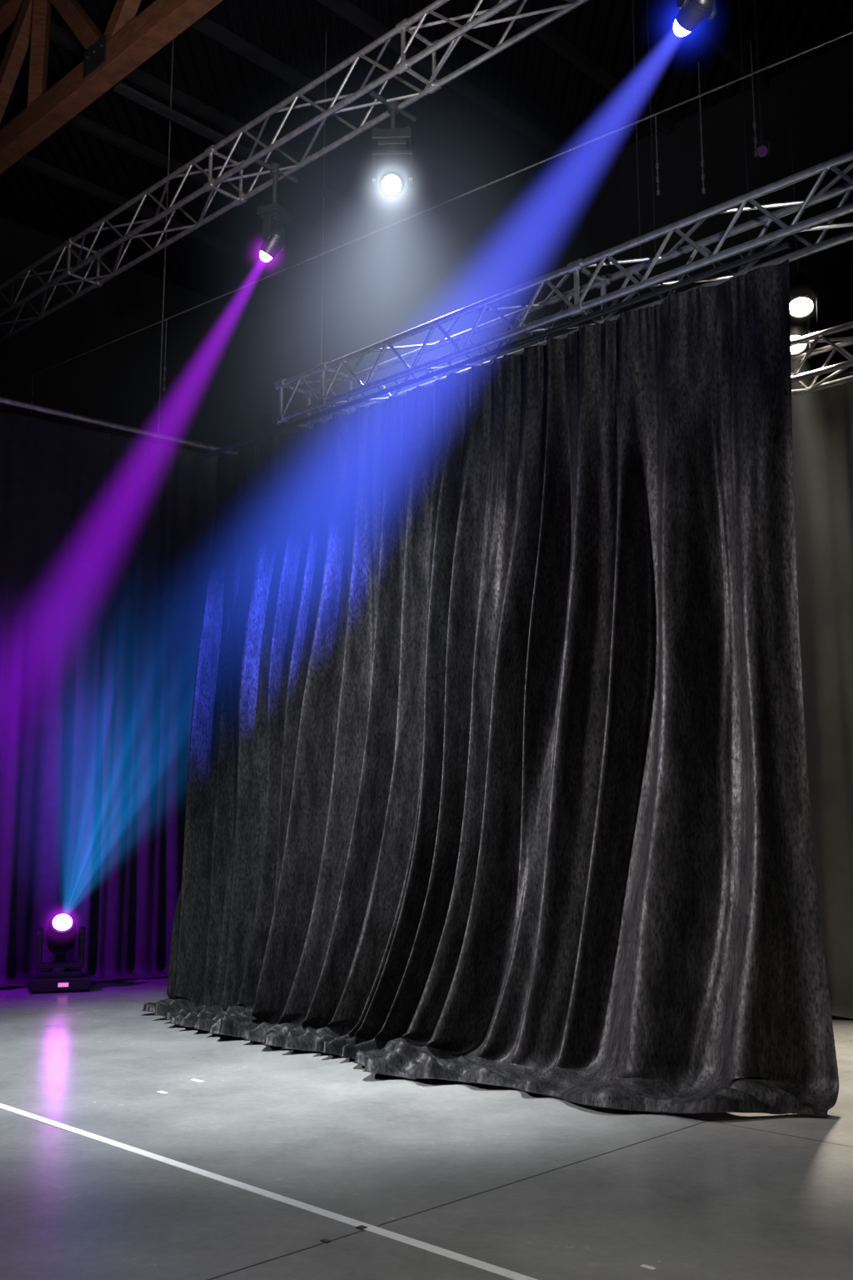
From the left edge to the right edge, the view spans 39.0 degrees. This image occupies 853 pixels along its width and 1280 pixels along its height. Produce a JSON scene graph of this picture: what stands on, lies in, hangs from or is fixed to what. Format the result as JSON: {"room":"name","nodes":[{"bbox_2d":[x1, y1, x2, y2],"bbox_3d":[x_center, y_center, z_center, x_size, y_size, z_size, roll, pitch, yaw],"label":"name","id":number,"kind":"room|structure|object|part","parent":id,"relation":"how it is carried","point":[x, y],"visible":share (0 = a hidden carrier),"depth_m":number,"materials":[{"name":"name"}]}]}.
{"room":"theater stage","nodes":[
{"label":"theater stage","id":0,"kind":"room"},
{"bbox_2d":[0,216,260,456],"bbox_3d":[-9.182,-1.648,17.090,0.200,12.000,17.200,-9,-13,43],"label":"wall","id":1,"kind":"structure","parent":0,"point":[210,396],"depth_m":21.56,"materials":[{"name":"black paint"}]},
{"bbox_2d":[0,0,223,174],"bbox_3d":[-0.159,-7.517,9.842,24.182,2.230,0.318,-9,-13,43],"label":"roof truss","id":2,"kind":"object","parent":1,"relation":"attached to","point":[127,41],"visible":1,"depth_m":13.18,"materials":[{"name":"wood"}]},
{"bbox_2d":[114,82,561,313],"bbox_3d":[-0.603,-5.423,15.579,0.120,0.050,7.770,-9,-13,43],"label":"tie beam","id":3,"kind":"structure","parent":2,"relation":"attached to","point":[121,88],"depth_m":14.99,"materials":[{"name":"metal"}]},
{"bbox_2d":[0,976,852,1279],"bbox_3d":[-0.512,2.803,7.803,24.001,0.202,17.000,-9,-13,43],"label":"floor","id":4,"kind":"structure","parent":0,"point":[708,1200],"depth_m":5.14,"materials":[{"name":"concrete"}]},
{"bbox_2d":[25,911,92,993],"bbox_3d":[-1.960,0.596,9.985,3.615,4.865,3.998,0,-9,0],"label":"moving-head light","id":5,"kind":"object","parent":4,"relation":"on","point":[61,934],"visible":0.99,"depth_m":11.19,"materials":[{"name":"metal"}]},
{"bbox_2d":[320,1225,367,1243],"bbox_3d":[-0.293,2.126,4.316,0.036,0.004,0.216,-8,-12,39],"label":"debris","id":6,"kind":"object","parent":4,"relation":"on","point":[362,1227],"visible":1,"depth_m":4.37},
{"bbox_2d":[157,1079,656,1269],"bbox_3d":[-0.436,2.314,5.450,0.341,0.002,3.816,6,-11,-33],"label":"scrap","id":7,"kind":"object","parent":4,"relation":"on","point":[196,1080],"visible":1,"depth_m":4.01,"materials":[{"name":"paper"}]},
{"bbox_2d":[206,1120,708,1279],"bbox_3d":[-0.680,2.059,3.895,0.009,0.001,6.061,-9,-13,43],"label":"joint","id":8,"kind":"object","parent":4,"relation":"on","point":[705,1121],"visible":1,"depth_m":4.65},
{"bbox_2d":[709,1120,852,1147],"bbox_3d":[4.303,1.965,3.326,8.000,0.001,0.009,-9,-13,43],"label":"joint","id":9,"kind":"object","parent":4,"relation":"on","point":[709,1121],"visible":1,"depth_m":5.77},
{"bbox_2d":[0,0,852,317],"bbox_3d":[-0.512,-8.840,9.717,24.000,0.200,17.000,-9,-13,43],"label":"ceiling","id":10,"kind":"structure","parent":0,"point":[528,77],"depth_m":17.14,"materials":[{"name":"black"}]},
{"bbox_2d":[0,31,326,454],"bbox_3d":[-3.780,-5.179,13.104,6.501,5.885,0.068,7,-12,-36],"label":"pipe","id":11,"kind":"object","parent":10,"relation":"hanging from","point":[6,401],"visible":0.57,"depth_m":13.29,"materials":[{"name":"metal"}]},
{"bbox_2d":[0,411,219,987],"bbox_3d":[-3.684,0.524,12.036,6.500,5.660,0.322,7,-12,-36],"label":"curtain","id":12,"kind":"object","parent":11,"relation":"hanging from","point":[106,539],"visible":0.55,"depth_m":12.40,"materials":[{"name":"fabric"}]},
{"bbox_2d":[0,0,589,343],"bbox_3d":[-0.420,-6.459,10.156,16.100,4.316,0.422,-9,-13,43],"label":"lighting truss","id":13,"kind":"object","parent":10,"relation":"hanging from","point":[402,65],"visible":1,"depth_m":10.58,"materials":[{"name":"metal"}]},
{"bbox_2d":[254,159,298,261],"bbox_3d":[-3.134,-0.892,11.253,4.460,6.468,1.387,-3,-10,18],"label":"moving-head light","id":14,"kind":"object","parent":13,"relation":"hanging from","point":[273,215],"visible":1,"depth_m":10.64,"materials":[{"name":"metal"}]},
{"bbox_2d":[369,90,416,196],"bbox_3d":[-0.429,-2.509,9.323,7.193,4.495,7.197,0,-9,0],"label":"moving-head light","id":15,"kind":"object","parent":13,"relation":"hanging from","point":[392,144],"visible":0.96,"depth_m":9.69,"materials":[{"name":"metal"}]},
{"bbox_2d":[0,30,852,413],"bbox_3d":[-1.409,-5.559,12.726,12.614,5.258,0.028,-7,-12,37],"label":"cable","id":16,"kind":"object","parent":10,"relation":"hanging from","point":[756,152],"visible":0.94,"depth_m":10.35,"materials":[{"name":"metal"}]},
{"bbox_2d":[10,0,852,294],"bbox_3d":[-0.151,-8.699,9.344,21.100,0.160,16.800,-9,-13,43],"label":"roof purlins","id":17,"kind":"structure","parent":10,"relation":"attached to","point":[344,8],"depth_m":17.18,"materials":[{"name":"brown wood"}]},
{"bbox_2d":[204,150,852,458],"bbox_3d":[1.397,-5.503,8.185,9.200,6.844,0.411,-9,-13,43],"label":"lighting truss","id":18,"kind":"object","parent":10,"relation":"hanging from","point":[271,423],"visible":0.89,"depth_m":7.92,"materials":[{"name":"metal"}]},
{"bbox_2d":[141,259,839,1115],"bbox_3d":[-0.078,0.399,8.377,4.428,4.705,4.051,0,-9,0],"label":"stage curtain","id":19,"kind":"object","parent":18,"relation":"hanging from","point":[497,775],"visible":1,"depth_m":7.66,"materials":[{"name":"fabric"}]},
{"bbox_3d":[0.020,-2.003,8.792,0.283,0.134,5.599,9,-13,-44],"label":"curtain rail","id":20,"kind":"part","parent":18,"relation":"part of","materials":[{"name":"silver metal"}]},
{"bbox_2d":[673,0,716,36],"bbox_3d":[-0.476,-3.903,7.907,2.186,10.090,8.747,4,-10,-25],"label":"moving-head light","id":21,"kind":"object","parent":10,"relation":"hanging from","point":[692,13],"visible":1,"depth_m":5.29,"materials":[{"name":"metal"}]},
{"bbox_2d":[631,0,852,397],"bbox_3d":[4.448,-5.507,8.704,8.300,6.666,0.372,-9,-13,43],"label":"lighting truss","id":22,"kind":"object","parent":10,"relation":"hanging from","point":[809,338],"visible":0.15,"depth_m":9.47,"materials":[{"name":"metal"}]},
{"bbox_2d":[646,0,852,389],"bbox_3d":[5.238,-5.604,9.189,8.700,6.319,0.060,-9,-13,43],"label":"pipe","id":23,"kind":"object","parent":10,"relation":"hanging from","point":[846,373],"visible":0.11,"depth_m":11.90,"materials":[{"name":"metal"}]},
{"bbox_2d":[791,375,852,1018],"bbox_3d":[5.131,0.091,8.140,8.700,5.250,0.247,-9,-13,43],"label":"curtain","id":24,"kind":"object","parent":23,"relation":"hanging from","point":[822,420],"visible":0.2,"depth_m":10.00,"materials":[{"name":"black fabric"}]},
{"bbox_2d":[753,0,769,159],"bbox_3d":[2.631,-6.195,9.836,0.118,4.941,0.192,-3,-10,16],"label":"pendant light","id":25,"kind":"object","parent":10,"relation":"in","point":[763,150],"visible":0.91,"depth_m":9.51,"materials":[{"name":"metal"}]},
{"bbox_2d":[782,0,818,322],"bbox_3d":[2.963,-5.521,10.022,0.400,6.212,0.400,0,-9,0],"label":"pendant light","id":26,"kind":"object","parent":10,"relation":"in","point":[802,303],"visible":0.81,"depth_m":9.61,"materials":[{"name":"metal"}]},
{"bbox_2d":[790,315,810,339],"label":"pendant light","id":27,"kind":"object","parent":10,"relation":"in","point":[798,328],"depth_m":9.66,"materials":[{"name":"metal"}]},
{"bbox_2d":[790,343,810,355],"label":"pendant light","id":28,"kind":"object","parent":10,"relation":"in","point":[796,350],"depth_m":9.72,"materials":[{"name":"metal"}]},
{"bbox_2d":[257,40,852,445],"bbox_3d":[5.436,-2.010,14.889,24.000,12.000,0.200,-9,-13,43],"label":"wall","id":29,"kind":"structure","parent":0,"point":[574,216],"depth_m":18.14,"materials":[{"name":"black paint"}]}
]}

